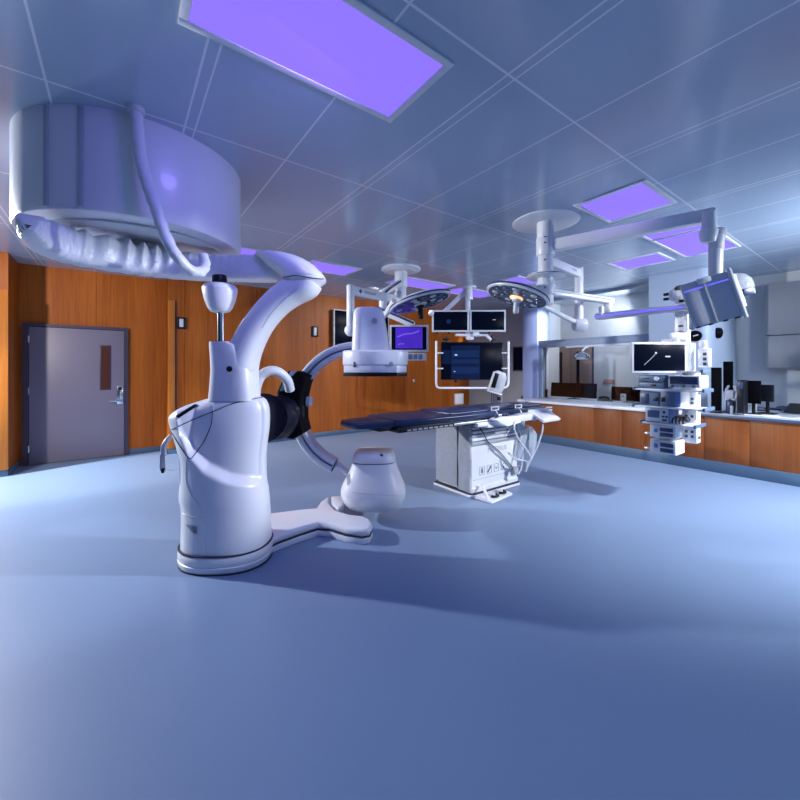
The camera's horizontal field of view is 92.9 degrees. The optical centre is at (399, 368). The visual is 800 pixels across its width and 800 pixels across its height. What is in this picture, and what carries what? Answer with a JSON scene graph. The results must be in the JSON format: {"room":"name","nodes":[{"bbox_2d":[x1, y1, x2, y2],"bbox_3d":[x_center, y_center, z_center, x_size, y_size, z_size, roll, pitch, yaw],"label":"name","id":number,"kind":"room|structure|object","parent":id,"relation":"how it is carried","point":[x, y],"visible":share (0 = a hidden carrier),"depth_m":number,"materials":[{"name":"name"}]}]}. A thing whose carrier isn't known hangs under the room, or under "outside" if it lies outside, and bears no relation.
{"room":"operating room","nodes":[
{"label":"operating room","id":0,"kind":"room"},
{"bbox_2d":[0,251,17,467],"bbox_3d":[-6.896,-0.065,4.453,3.380,3.030,0.750,0,0,-36],"label":"wall","id":1,"kind":"structure","parent":0,"point":[8,264],"depth_m":5.36,"materials":[{"name":"brown wood"}]},
{"bbox_2d":[0,289,8,470],"bbox_3d":[-5.469,0.145,5.016,0.425,2.430,0.035,0,0,-36],"label":"trim","id":2,"kind":"structure","parent":1,"relation":"attached to","point":[4,294],"depth_m":5.11,"materials":[{"name":"brown wood"}]},
{"bbox_2d":[0,460,19,476],"bbox_3d":[-6.849,1.405,4.403,3.395,0.090,0.645,0,0,-36],"label":"baseboard","id":3,"kind":"structure","parent":1,"relation":"attached to","point":[3,473],"depth_m":5.20,"materials":[{"name":"blue plastic"}]},
{"bbox_2d":[166,279,468,447],"bbox_3d":[-1.141,-0.065,8.848,7.340,3.030,0.500,0,0,-36],"label":"wall","id":4,"kind":"structure","parent":0,"point":[291,346],"depth_m":8.03,"materials":[{"name":"brown wood"}]},
{"bbox_2d":[18,263,165,465],"bbox_3d":[-4.981,-0.065,6.254,2.200,3.030,0.120,0,0,-36],"label":"wall panel","id":5,"kind":"object","parent":4,"relation":"in","point":[46,295],"depth_m":6.42,"materials":[{"name":"brown wood"}]},
{"bbox_2d":[22,323,127,465],"bbox_3d":[-5.097,0.380,6.026,1.280,2.140,0.111,0,0,-36],"label":"door","id":6,"kind":"structure","parent":5,"relation":"attached to","point":[75,381],"depth_m":6.00,"materials":[{"name":"grey paint"}]},
{"bbox_2d":[128,446,167,454],"bbox_3d":[-4.289,1.405,6.445,0.580,0.090,0.395,0,0,-36],"label":"baseboard","id":7,"kind":"structure","parent":5,"relation":"attached to","point":[155,448],"depth_m":6.57,"materials":[{"name":"blue plastic"}]},
{"bbox_2d":[168,300,174,448],"bbox_3d":[-3.902,0.095,6.488,0.105,2.530,0.025,0,0,-36],"label":"trim","id":8,"kind":"structure","parent":4,"relation":"attached to","point":[171,304],"depth_m":6.48,"materials":[{"name":"brown wood"}]},
{"bbox_2d":[175,301,176,447],"bbox_3d":[-3.853,0.095,6.536,0.020,2.530,0.007,0,0,-36],"label":"trim","id":9,"kind":"structure","parent":4,"relation":"attached to","point":[175,301],"depth_m":6.53,"materials":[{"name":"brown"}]},
{"bbox_2d":[177,317,185,328],"bbox_3d":[-3.778,-0.795,6.571,0.136,0.198,0.045,0,0,-36],"label":"card reader","id":10,"kind":"object","parent":4,"relation":"attached to","point":[181,321],"visible":1,"depth_m":6.55,"materials":[{"name":"black plastic"}]},
{"bbox_2d":[167,429,372,453],"bbox_3d":[-0.994,1.400,8.636,7.355,0.100,0.015,0,0,-36],"label":"baseboard","id":11,"kind":"structure","parent":4,"relation":"attached to","point":[347,431],"depth_m":8.22,"materials":[{"name":"blue plastic"}]},
{"bbox_2d":[312,326,317,336],"bbox_3d":[-1.796,-0.792,8.030,0.135,0.224,0.045,0,0,-36],"label":"card reader","id":12,"kind":"object","parent":4,"relation":"attached to","point":[314,328],"visible":1,"depth_m":8.01,"materials":[{"name":"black plastic"}]},
{"bbox_2d":[333,309,388,345],"bbox_3d":[-0.885,-0.888,8.634,1.437,0.807,0.159,0,0,-36],"label":"television","id":13,"kind":"object","parent":4,"relation":"attached to","point":[339,316],"visible":0.27,"depth_m":8.24,"materials":[{"name":"black plastic"}]},
{"bbox_2d":[454,393,463,404],"bbox_3d":[1.636,0.833,10.550,0.340,0.300,0.055,0,0,-36],"label":"outlet box","id":14,"kind":"object","parent":4,"relation":"attached to","point":[458,398],"visible":1,"depth_m":10.52,"materials":[{"name":"white plastic"}]},
{"bbox_2d":[0,429,799,799],"bbox_3d":[0.288,1.510,3.318,13.600,0.120,11.400,0,0,-36],"label":"floor","id":15,"kind":"structure","parent":0,"point":[608,626],"depth_m":2.02,"materials":[{"name":"blue plastic"}]},
{"bbox_2d":[159,250,407,576],"bbox_3d":[-0.835,0.279,3.313,2.112,2.341,1.063,0,0,-36],"label":"robot","id":16,"kind":"object","parent":15,"relation":"on","point":[229,527],"visible":1,"depth_m":2.81,"materials":[{"name":"white plastic"}]},
{"bbox_2d":[343,350,407,366],"bbox_3d":[-0.233,-0.096,3.711,0.677,0.159,0.654,0,0,-36],"label":"detector","id":17,"kind":"object","parent":16,"relation":"on","point":[351,358],"depth_m":3.46,"materials":[{"name":"grey plastic"}]},
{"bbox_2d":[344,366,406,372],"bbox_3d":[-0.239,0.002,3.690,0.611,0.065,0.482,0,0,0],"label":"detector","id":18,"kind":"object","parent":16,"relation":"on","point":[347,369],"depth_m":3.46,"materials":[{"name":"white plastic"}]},
{"bbox_2d":[340,402,560,497],"bbox_3d":[0.652,0.937,4.270,2.755,1.027,1.059,0,0,-36],"label":"table","id":19,"kind":"object","parent":15,"relation":"on","point":[476,444],"visible":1,"depth_m":4.39,"materials":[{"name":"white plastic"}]},
{"bbox_2d":[475,484,511,503],"bbox_3d":[1.106,1.367,4.404,0.627,0.165,0.396,0,0,-36],"label":"foot pedal","id":20,"kind":"object","parent":15,"relation":"on","point":[496,495],"visible":0.88,"depth_m":4.22,"materials":[{"name":"white plastic"}]},
{"bbox_2d":[487,371,520,467],"bbox_3d":[1.445,0.724,5.488,0.518,1.402,0.542,0,0,-36],"label":"stand","id":21,"kind":"object","parent":15,"relation":"on","point":[497,382],"visible":0.42,"depth_m":5.35,"materials":[{"name":"grey plastic"}]},
{"bbox_2d":[525,402,593,441],"bbox_3d":[3.218,1.064,7.434,0.540,0.772,1.418,0,0,-36],"label":"base cabinet","id":22,"kind":"object","parent":15,"relation":"on","point":[576,422],"visible":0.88,"depth_m":7.08,"materials":[{"name":"brown wood"}]},
{"bbox_2d":[517,396,681,414],"bbox_3d":[3.921,0.658,7.237,1.500,0.040,2.900,0,0,-36],"label":"countertop","id":23,"kind":"structure","parent":22,"relation":"on","point":[618,406],"depth_m":7.07,"materials":[{"name":"white"}]},
{"bbox_2d":[545,348,548,396],"bbox_3d":[3.266,0.083,8.556,0.090,1.095,0.130,0,0,-36],"label":"trim","id":24,"kind":"structure","parent":23,"relation":"on","point":[546,349],"depth_m":8.50,"materials":[{"name":"white metal"}]},
{"bbox_2d":[551,382,596,398],"bbox_3d":[3.742,0.470,8.189,0.220,0.337,1.006,0,0,-36],"label":"computer monitor","id":25,"kind":"object","parent":23,"relation":"on","point":[575,390],"visible":0.99,"depth_m":8.11,"materials":[{"name":"black plastic"}]},
{"bbox_2d":[597,396,611,401],"bbox_3d":[4.016,0.585,7.445,0.220,0.107,0.209,0,0,-36],"label":"desk telephone","id":26,"kind":"object","parent":23,"relation":"on","point":[600,397],"visible":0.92,"depth_m":7.39,"materials":[{"name":"black plastic"}]},
{"bbox_2d":[611,386,640,402],"bbox_3d":[4.261,0.486,7.147,0.220,0.303,0.498,0,0,-36],"label":"computer monitor","id":27,"kind":"object","parent":23,"relation":"on","point":[627,394],"visible":0.87,"depth_m":7.10,"materials":[{"name":"black plastic"}]},
{"bbox_2d":[594,408,621,446],"bbox_3d":[3.777,1.064,6.675,0.540,0.772,0.462,0,0,-36],"label":"base cabinet","id":28,"kind":"object","parent":15,"relation":"on","point":[607,422],"visible":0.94,"depth_m":6.50,"materials":[{"name":"brown wood"}]},
{"bbox_2d":[622,410,652,450],"bbox_3d":[4.050,1.064,6.304,0.540,0.772,0.455,0,0,-36],"label":"base cabinet","id":29,"kind":"object","parent":15,"relation":"on","point":[634,436],"visible":0.53,"depth_m":6.17,"materials":[{"name":"brown wood"}]},
{"bbox_2d":[525,432,799,486],"bbox_3d":[4.165,1.373,5.700,0.032,0.155,5.336,0,0,-36],"label":"baseboard","id":30,"kind":"structure","parent":15,"relation":"on","point":[780,477],"depth_m":5.65,"materials":[{"name":"blue plastic"}]},
{"bbox_2d":[653,415,703,458],"bbox_3d":[4.377,1.064,5.860,0.540,0.772,0.644,0,0,-36],"label":"base cabinet","id":31,"kind":"object","parent":15,"relation":"on","point":[692,450],"visible":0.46,"depth_m":5.51,"materials":[{"name":"brown wood"}]},
{"bbox_2d":[704,417,749,465],"bbox_3d":[4.715,1.064,5.401,0.540,0.772,0.491,0,0,-36],"label":"base cabinet","id":32,"kind":"object","parent":15,"relation":"on","point":[726,440],"visible":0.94,"depth_m":5.23,"materials":[{"name":"brown wood"}]},
{"bbox_2d":[750,420,799,473],"bbox_3d":[5.115,1.064,4.859,0.540,0.772,0.852,0,0,-36],"label":"base cabinet","id":33,"kind":"object","parent":15,"relation":"on","point":[775,446],"visible":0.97,"depth_m":4.85,"materials":[{"name":"brown wood"}]},
{"bbox_3d":[5.665,1.064,4.112,0.540,0.772,0.998,0,0,-36],"label":"cabinet","id":34,"kind":"object","parent":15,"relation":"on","visible":0},
{"bbox_2d":[701,405,799,423],"bbox_3d":[5.768,0.657,5.182,2.045,0.041,2.600,0,0,-36],"label":"countertop","id":35,"kind":"structure","parent":34,"relation":"on","point":[736,415],"depth_m":5.18,"materials":[{"name":"grey stone"}]},
{"bbox_2d":[710,367,722,413],"bbox_3d":[4.608,0.308,5.530,0.180,0.660,0.115,0,0,-36],"label":"computer monitor","id":36,"kind":"object","parent":35,"relation":"on","point":[716,372],"visible":0.93,"depth_m":5.50,"materials":[{"name":"black plastic"}]},
{"bbox_2d":[723,385,736,413],"bbox_3d":[4.733,0.435,5.431,0.139,0.405,0.155,0,0,-5],"label":"caddy","id":37,"kind":"object","parent":35,"relation":"on","point":[728,394],"visible":0.94,"depth_m":5.40,"materials":[{"name":"white plastic"}]},
{"bbox_2d":[723,361,736,412],"bbox_3d":[4.856,0.263,5.615,0.200,0.749,0.160,0,0,-36],"label":"monitor","id":38,"kind":"object","parent":35,"relation":"on","point":[727,365],"visible":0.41,"depth_m":5.58,"materials":[{"name":"black plastic"}]},
{"bbox_2d":[737,380,747,412],"bbox_3d":[4.767,0.382,5.290,0.228,0.455,0.074,0,0,-36],"label":"computer tower","id":39,"kind":"object","parent":35,"relation":"on","point":[742,385],"visible":1,"depth_m":5.23,"materials":[{"name":"black plastic"}]},
{"bbox_2d":[748,403,756,411],"bbox_3d":[5.199,0.565,5.640,0.140,0.147,0.126,0,0,-36],"label":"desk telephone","id":40,"kind":"object","parent":35,"relation":"on","point":[749,404],"visible":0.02,"depth_m":5.62,"materials":[{"name":"white plastic"}]},
{"bbox_2d":[743,381,762,414],"bbox_3d":[4.976,0.401,5.350,0.180,0.475,0.180,0,0,-36],"label":"computer monitor","id":41,"kind":"object","parent":35,"relation":"on","point":[754,387],"visible":0.7,"depth_m":5.31,"materials":[{"name":"black plastic"}]},
{"bbox_2d":[744,414,779,416],"bbox_3d":[4.956,0.634,5.203,0.160,0.006,0.360,0,0,-45],"label":"paper sheet","id":42,"kind":"object","parent":35,"relation":"on","point":[744,414],"visible":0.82,"depth_m":5.16,"materials":[{"name":"white paper"}]},
{"bbox_2d":[756,385,777,414],"bbox_3d":[5.251,0.431,5.432,0.180,0.414,0.180,0,0,-28],"label":"computer monitor","id":43,"kind":"object","parent":35,"relation":"on","point":[767,391],"visible":0.81,"depth_m":5.40,"materials":[{"name":"black plastic"}]},
{"bbox_2d":[757,407,781,409],"bbox_3d":[5.797,0.623,5.986,0.150,0.029,0.300,0,0,-42],"label":"keyboard","id":44,"kind":"object","parent":35,"relation":"on","point":[771,408],"visible":0.52,"depth_m":5.91,"materials":[{"name":"black plastic"}]},
{"bbox_2d":[763,416,794,418],"bbox_3d":[4.986,0.634,4.999,0.120,0.006,0.300,0,0,-42],"label":"paper sheet","id":45,"kind":"object","parent":35,"relation":"on","point":[763,416],"visible":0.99,"depth_m":4.97,"materials":[{"name":"white paper"}]},
{"bbox_2d":[775,406,786,409],"bbox_3d":[6.027,0.608,5.980,0.108,0.060,0.180,0,0,-36],"label":"computer mouse","id":46,"kind":"object","parent":35,"relation":"on","point":[781,407],"visible":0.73,"depth_m":5.95,"materials":[{"name":"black plastic"}]},
{"bbox_2d":[783,403,799,413],"bbox_3d":[5.841,0.576,5.441,0.500,0.120,0.440,0,0,-36],"label":"folder","id":47,"kind":"object","parent":35,"relation":"on","point":[794,408],"visible":1,"depth_m":5.53,"materials":[{"name":"black plastic"}]},
{"bbox_2d":[0,0,799,309],"bbox_3d":[0.288,-1.630,3.318,13.600,0.100,11.400,0,0,-36],"label":"ceiling","id":48,"kind":"structure","parent":0,"point":[542,104],"depth_m":2.48,"materials":[{"name":"metal"}]},
{"bbox_2d":[10,103,280,282],"bbox_3d":[-1.915,-1.086,2.934,1.675,0.989,1.584,0,0,40],"label":"hub","id":49,"kind":"object","parent":48,"relation":"attached to","point":[109,190],"visible":0.94,"depth_m":2.38,"materials":[{"name":"white plastic"}]},
{"bbox_2d":[241,247,259,254],"bbox_3d":[-2.287,-1.574,5.085,0.930,0.012,0.580,0,0,-36],"label":"recessed light","id":50,"kind":"object","parent":48,"relation":"in","point":[244,250],"visible":0.02,"depth_m":5.05,"materials":[{"name":"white plastic"}]},
{"bbox_2d":[241,248,255,254],"bbox_3d":[-2.287,-1.577,5.085,0.850,0.005,0.500,0,0,-36],"label":"diffuser","id":51,"kind":"object","parent":50,"relation":"attached to","point":[243,250],"depth_m":5.09,"materials":[{"name":"purple plastic"}]},
{"bbox_2d":[177,0,454,122],"bbox_3d":[-0.364,-1.574,1.843,1.180,0.012,0.580,0,0,-36],"label":"recessed light","id":52,"kind":"object","parent":48,"relation":"in","point":[348,51],"visible":1,"depth_m":1.85,"materials":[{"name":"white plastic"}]},
{"bbox_2d":[309,260,361,275],"bbox_3d":[-1.095,-1.574,5.963,0.830,0.012,0.580,0,0,-36],"label":"recessed light","id":53,"kind":"object","parent":48,"relation":"in","point":[323,267],"visible":0.77,"depth_m":5.95,"materials":[{"name":"purple plastic"}]},
{"bbox_2d":[344,263,449,360],"bbox_3d":[0.114,-0.853,5.230,1.371,1.454,1.975,0,0,-36],"label":"boom","id":54,"kind":"object","parent":48,"relation":"hanging from","point":[410,337],"visible":0.93,"depth_m":5.59,"materials":[{"name":"white metal"}]},
{"bbox_2d":[395,327,422,347],"bbox_3d":[0.133,-0.457,5.595,0.398,0.309,0.002,0,0,0],"label":"screen","id":55,"kind":"object","parent":54,"relation":"attached to","point":[405,337],"depth_m":5.59,"materials":[{"name":"purple glass"}]},
{"bbox_2d":[408,353,425,360],"bbox_3d":[0.113,-0.179,5.570,0.545,0.111,0.060,0,0,0],"label":"control panel","id":56,"kind":"object","parent":54,"relation":"on","point":[411,356],"depth_m":5.54,"materials":[{"name":"grey plastic"}]},
{"bbox_2d":[385,277,455,289],"bbox_3d":[0.390,-1.574,7.057,1.240,0.012,0.580,0,0,-36],"label":"recessed light","id":57,"kind":"object","parent":48,"relation":"in","point":[411,282],"visible":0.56,"depth_m":7.08,"materials":[{"name":"purple plastic"}]},
{"bbox_2d":[449,287,463,294],"bbox_3d":[1.175,-1.574,7.646,0.508,0.012,0.549,0,0,-36],"label":"recessed light","id":58,"kind":"object","parent":48,"relation":"in","point":[458,290],"depth_m":7.62,"materials":[{"name":"purple plastic"}]},
{"bbox_2d":[428,285,509,388],"bbox_3d":[1.322,-0.598,7.320,1.545,1.963,0.319,0,0,5],"label":"boom","id":59,"kind":"object","parent":48,"relation":"hanging from","point":[459,360],"visible":1,"depth_m":7.30,"materials":[{"name":"white metal"}]},
{"bbox_2d":[472,289,489,297],"bbox_3d":[1.624,-1.574,7.938,0.838,0.012,0.600,0,0,-36],"label":"recessed light","id":60,"kind":"object","parent":48,"relation":"in","point":[477,293],"depth_m":7.92,"materials":[{"name":"purple plastic"}]},
{"bbox_2d":[501,276,536,284],"bbox_3d":[2.182,-1.574,6.775,0.730,0.012,0.360,0,0,-36],"label":"recessed light","id":61,"kind":"object","parent":48,"relation":"in","point":[521,279],"visible":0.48,"depth_m":6.73,"materials":[{"name":"purple plastic"}]},
{"bbox_2d":[506,277,535,283],"bbox_3d":[2.182,-1.577,6.775,0.650,0.005,0.280,0,0,-36],"label":"diffuser","id":62,"kind":"object","parent":61,"relation":"attached to","point":[517,279],"depth_m":6.76,"materials":[{"name":"purple plastic"}]},
{"bbox_2d":[487,207,755,331],"bbox_3d":[2.184,-0.969,4.107,2.376,1.223,1.301,0,0,20],"label":"boom","id":63,"kind":"object","parent":48,"relation":"hanging from","point":[717,297],"visible":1,"depth_m":3.83,"materials":[{"name":"white metal"}]},
{"bbox_2d":[487,281,575,323],"bbox_3d":[1.529,-0.727,4.295,1.301,0.392,0.671,0,0,-36],"label":"lamp","id":64,"kind":"object","parent":63,"relation":"attached to","point":[516,294],"depth_m":4.04,"materials":[{"name":"white metal"}]},
{"bbox_2d":[553,258,580,276],"bbox_3d":[1.857,-1.160,4.332,0.772,0.119,0.075,0,0,-40],"label":"boom arm","id":65,"kind":"object","parent":63,"relation":"attached to","point":[559,265],"depth_m":4.32,"materials":[{"name":"grey metal"}]},
{"bbox_2d":[629,285,714,443],"bbox_3d":[2.790,-0.016,3.911,0.711,1.732,0.563,0,0,34],"label":"tower","id":66,"kind":"object","parent":63,"relation":"hanging from","point":[675,354],"visible":0.7,"depth_m":3.86,"materials":[{"name":"white plastic"}]},
{"bbox_2d":[640,391,660,405],"bbox_3d":[2.724,0.314,4.079,0.255,0.138,0.185,0,0,-36],"label":"source","id":67,"kind":"object","parent":66,"relation":"on","point":[653,398],"visible":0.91,"depth_m":4.00,"materials":[{"name":"blue"}]},
{"bbox_2d":[638,382,671,388],"bbox_3d":[2.736,0.171,4.072,0.245,0.065,0.250,0,0,-36],"label":"recorder","id":68,"kind":"object","parent":66,"relation":"on","point":[661,385],"visible":0.88,"depth_m":3.98,"materials":[{"name":"blue"}]},
{"bbox_2d":[639,375,668,381],"bbox_3d":[2.732,0.100,4.069,0.255,0.070,0.240,0,0,-36],"label":"medical device","id":69,"kind":"object","parent":68,"relation":"on","point":[642,378],"visible":0.94,"depth_m":3.98,"materials":[{"name":"blue"}]},
{"bbox_2d":[629,331,689,372],"bbox_3d":[2.691,-0.179,3.924,0.608,0.439,0.367,0,0,-36],"label":"monitor","id":70,"kind":"object","parent":66,"relation":"on","point":[671,355],"depth_m":3.86,"materials":[{"name":"white plastic"}]},
{"bbox_2d":[645,407,678,422],"bbox_3d":[2.762,0.479,4.010,0.275,0.148,0.220,0,0,-36],"label":"electrosurgical generator","id":71,"kind":"object","parent":66,"relation":"on","point":[660,415],"visible":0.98,"depth_m":3.92,"materials":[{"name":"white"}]},
{"bbox_2d":[645,424,683,438],"bbox_3d":[2.791,0.650,4.022,0.235,0.130,0.285,0,0,-36],"label":"module","id":72,"kind":"object","parent":66,"relation":"hanging from","point":[662,431],"visible":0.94,"depth_m":3.92,"materials":[{"name":"white plastic"}]},
{"bbox_2d":[645,437,684,455],"bbox_3d":[2.786,0.805,4.012,0.255,0.140,0.295,0,0,-36],"label":"module","id":73,"kind":"object","parent":66,"relation":"hanging from","point":[675,447],"visible":0.97,"depth_m":3.91,"materials":[{"name":"white plastic"}]},
{"bbox_2d":[635,388,701,391],"bbox_3d":[2.823,0.214,3.949,0.270,0.018,0.590,0,0,-36],"label":"shelf","id":74,"kind":"object","parent":66,"relation":"attached to","point":[668,389],"depth_m":3.88,"materials":[{"name":"white metal"}]},
{"bbox_2d":[641,421,698,427],"bbox_3d":[2.817,0.564,3.939,0.290,0.018,0.460,0,0,-36],"label":"shelf","id":75,"kind":"object","parent":66,"relation":"attached to","point":[691,424],"depth_m":3.87,"materials":[{"name":"white metal"}]},
{"bbox_2d":[634,404,707,410],"bbox_3d":[2.817,0.394,3.939,0.290,0.018,0.600,0,0,-36],"label":"shelf","id":76,"kind":"object","parent":66,"relation":"attached to","point":[693,407],"depth_m":3.81,"materials":[{"name":"white metal"}]},
{"bbox_2d":[661,391,689,406],"bbox_3d":[2.838,0.305,3.924,0.255,0.155,0.180,0,0,-36],"label":"medical device","id":77,"kind":"object","parent":66,"relation":"on","point":[668,398],"visible":0.94,"depth_m":3.85,"materials":[{"name":"white plastic"}]},
{"bbox_2d":[671,415,690,423],"bbox_3d":[2.856,0.510,3.850,0.244,0.080,0.126,0,0,-36],"label":"cable bundle","id":78,"kind":"object","parent":66,"relation":"on","point":[683,418],"visible":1,"depth_m":3.80,"materials":[{"name":"black plastic"}]},
{"bbox_2d":[668,375,707,387],"bbox_3d":[2.908,0.127,3.838,0.245,0.123,0.270,0,0,-36],"label":"insufflator","id":79,"kind":"object","parent":66,"relation":"on","point":[674,381],"visible":1,"depth_m":3.76,"materials":[{"name":"white plastic"}]},
{"bbox_2d":[676,371,700,372],"bbox_3d":[2.883,0.029,3.926,0.200,0.018,0.420,0,0,-36],"label":"shelf","id":80,"kind":"object","parent":66,"relation":"attached to","point":[676,371],"depth_m":3.78,"materials":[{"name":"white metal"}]},
{"bbox_2d":[573,179,677,222],"bbox_3d":[2.144,-1.574,3.623,0.730,0.012,0.630,0,0,-36],"label":"recessed light","id":81,"kind":"object","parent":48,"relation":"in","point":[642,196],"visible":1,"depth_m":3.59,"materials":[{"name":"purple plastic"}]},
{"bbox_2d":[606,252,674,269],"bbox_3d":[3.527,-1.574,5.580,0.620,0.012,0.680,0,0,-36],"label":"recessed light","id":82,"kind":"object","parent":48,"relation":"in","point":[653,258],"visible":1,"depth_m":5.56,"materials":[{"name":"purple plastic"}]},
{"bbox_2d":[640,225,700,240],"bbox_3d":[3.015,-1.574,4.253,0.620,0.012,0.610,0,0,-36],"label":"recessed light","id":83,"kind":"object","parent":48,"relation":"in","point":[657,236],"visible":0.3,"depth_m":4.41,"materials":[{"name":"purple plastic"}]},
{"bbox_2d":[650,230,740,257],"bbox_3d":[3.720,-1.574,4.772,1.190,0.012,0.610,0,0,-36],"label":"recessed light","id":84,"kind":"object","parent":48,"relation":"in","point":[685,245],"visible":0.7,"depth_m":4.80,"materials":[{"name":"purple plastic"}]},
{"bbox_2d":[469,307,522,404],"bbox_3d":[2.559,-0.065,10.115,0.120,3.030,2.850,0,0,-36],"label":"wall","id":85,"kind":"structure","parent":0,"point":[514,322],"depth_m":9.72,"materials":[{"name":"grey paint"}]},
{"bbox_2d":[513,346,522,370],"bbox_3d":[2.951,-0.253,9.450,0.037,0.604,0.335,0,0,-36],"label":"window","id":86,"kind":"structure","parent":85,"relation":"in","point":[517,351],"depth_m":9.44,"materials":[{"name":"black glass"}]},
{"bbox_2d":[523,308,546,432],"bbox_3d":[3.073,-0.065,8.658,0.380,3.030,0.385,0,0,-36],"label":"wall pillar","id":87,"kind":"structure","parent":0,"point":[534,320],"depth_m":8.53,"materials":[{"name":"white paint"}]},
{"bbox_2d":[549,304,559,396],"bbox_3d":[3.629,-0.065,9.320,0.900,3.030,0.300,0,0,-36],"label":"wall","id":88,"kind":"structure","parent":0,"point":[554,320],"depth_m":9.22,"materials":[{"name":"grey paint"}]},
{"bbox_2d":[560,270,799,406],"bbox_3d":[6.482,-0.065,6.080,0.150,3.030,8.500,0,0,-36],"label":"wall","id":89,"kind":"structure","parent":0,"point":[610,362],"depth_m":6.70,"materials":[{"name":"grey paint"}]},
{"bbox_2d":[559,347,593,383],"bbox_3d":[4.112,0.370,9.123,0.056,2.160,1.058,0,0,-36],"label":"door","id":90,"kind":"structure","parent":89,"relation":"in","point":[571,370],"depth_m":9.02,"materials":[{"name":"grey paint"}]},
{"bbox_2d":[604,379,613,383],"bbox_3d":[4.639,0.277,8.438,0.019,0.105,0.225,0,0,-36],"label":"notice","id":91,"kind":"object","parent":89,"relation":"attached to","point":[606,381],"visible":1,"depth_m":8.43,"materials":[{"name":"red"}]},
{"bbox_2d":[765,335,799,367],"bbox_3d":[6.368,-0.273,5.813,0.350,0.514,1.100,0,0,-36],"label":"upper cabinet","id":92,"kind":"object","parent":89,"relation":"attached to","point":[782,351],"visible":1,"depth_m":5.99,"materials":[{"name":"grey laminate"}]},
{"bbox_2d":[765,281,799,335],"bbox_3d":[6.368,-0.950,5.813,0.350,0.822,1.100,0,0,-36],"label":"upper cabinet","id":93,"kind":"object","parent":89,"relation":"attached to","point":[782,300],"visible":0.88,"depth_m":5.99,"materials":[{"name":"grey laminate"}]},
{"bbox_2d":[649,267,735,407],"bbox_3d":[5.080,-0.065,6.591,1.400,3.030,0.845,0,0,-36],"label":"wall pier","id":94,"kind":"object","parent":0,"point":[723,348],"visible":0.24,"depth_m":6.27,"materials":[{"name":"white paint"}]},
{"bbox_2d":[538,283,648,403],"bbox_3d":[3.859,-0.470,7.629,0.415,2.220,2.275,0,0,-36],"label":"window","id":95,"kind":"structure","parent":94,"relation":"attached to","point":[622,339],"depth_m":7.60,"materials":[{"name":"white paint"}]},
{"bbox_2d":[574,346,589,358],"bbox_3d":[3.572,-0.319,7.458,0.300,0.259,0.300,0,0,-36],"label":"lamp","id":96,"kind":"object","parent":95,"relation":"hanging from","point":[581,355],"visible":1,"depth_m":7.38,"materials":[{"name":"white metal"}]},
{"bbox_2d":[691,330,701,340],"bbox_3d":[4.656,-0.520,5.987,0.100,0.170,0.170,0,0,-36],"label":"disc","id":97,"kind":"object","parent":94,"relation":"attached to","point":[695,335],"visible":0.88,"depth_m":5.95,"materials":[{"name":"black plastic"}]},
{"bbox_2d":[716,328,722,337],"bbox_3d":[5.027,-0.571,6.029,0.097,0.170,0.170,0,0,11],"label":"disc","id":98,"kind":"object","parent":94,"relation":"attached to","point":[719,331],"visible":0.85,"depth_m":5.96,"materials":[{"name":"black plastic"}]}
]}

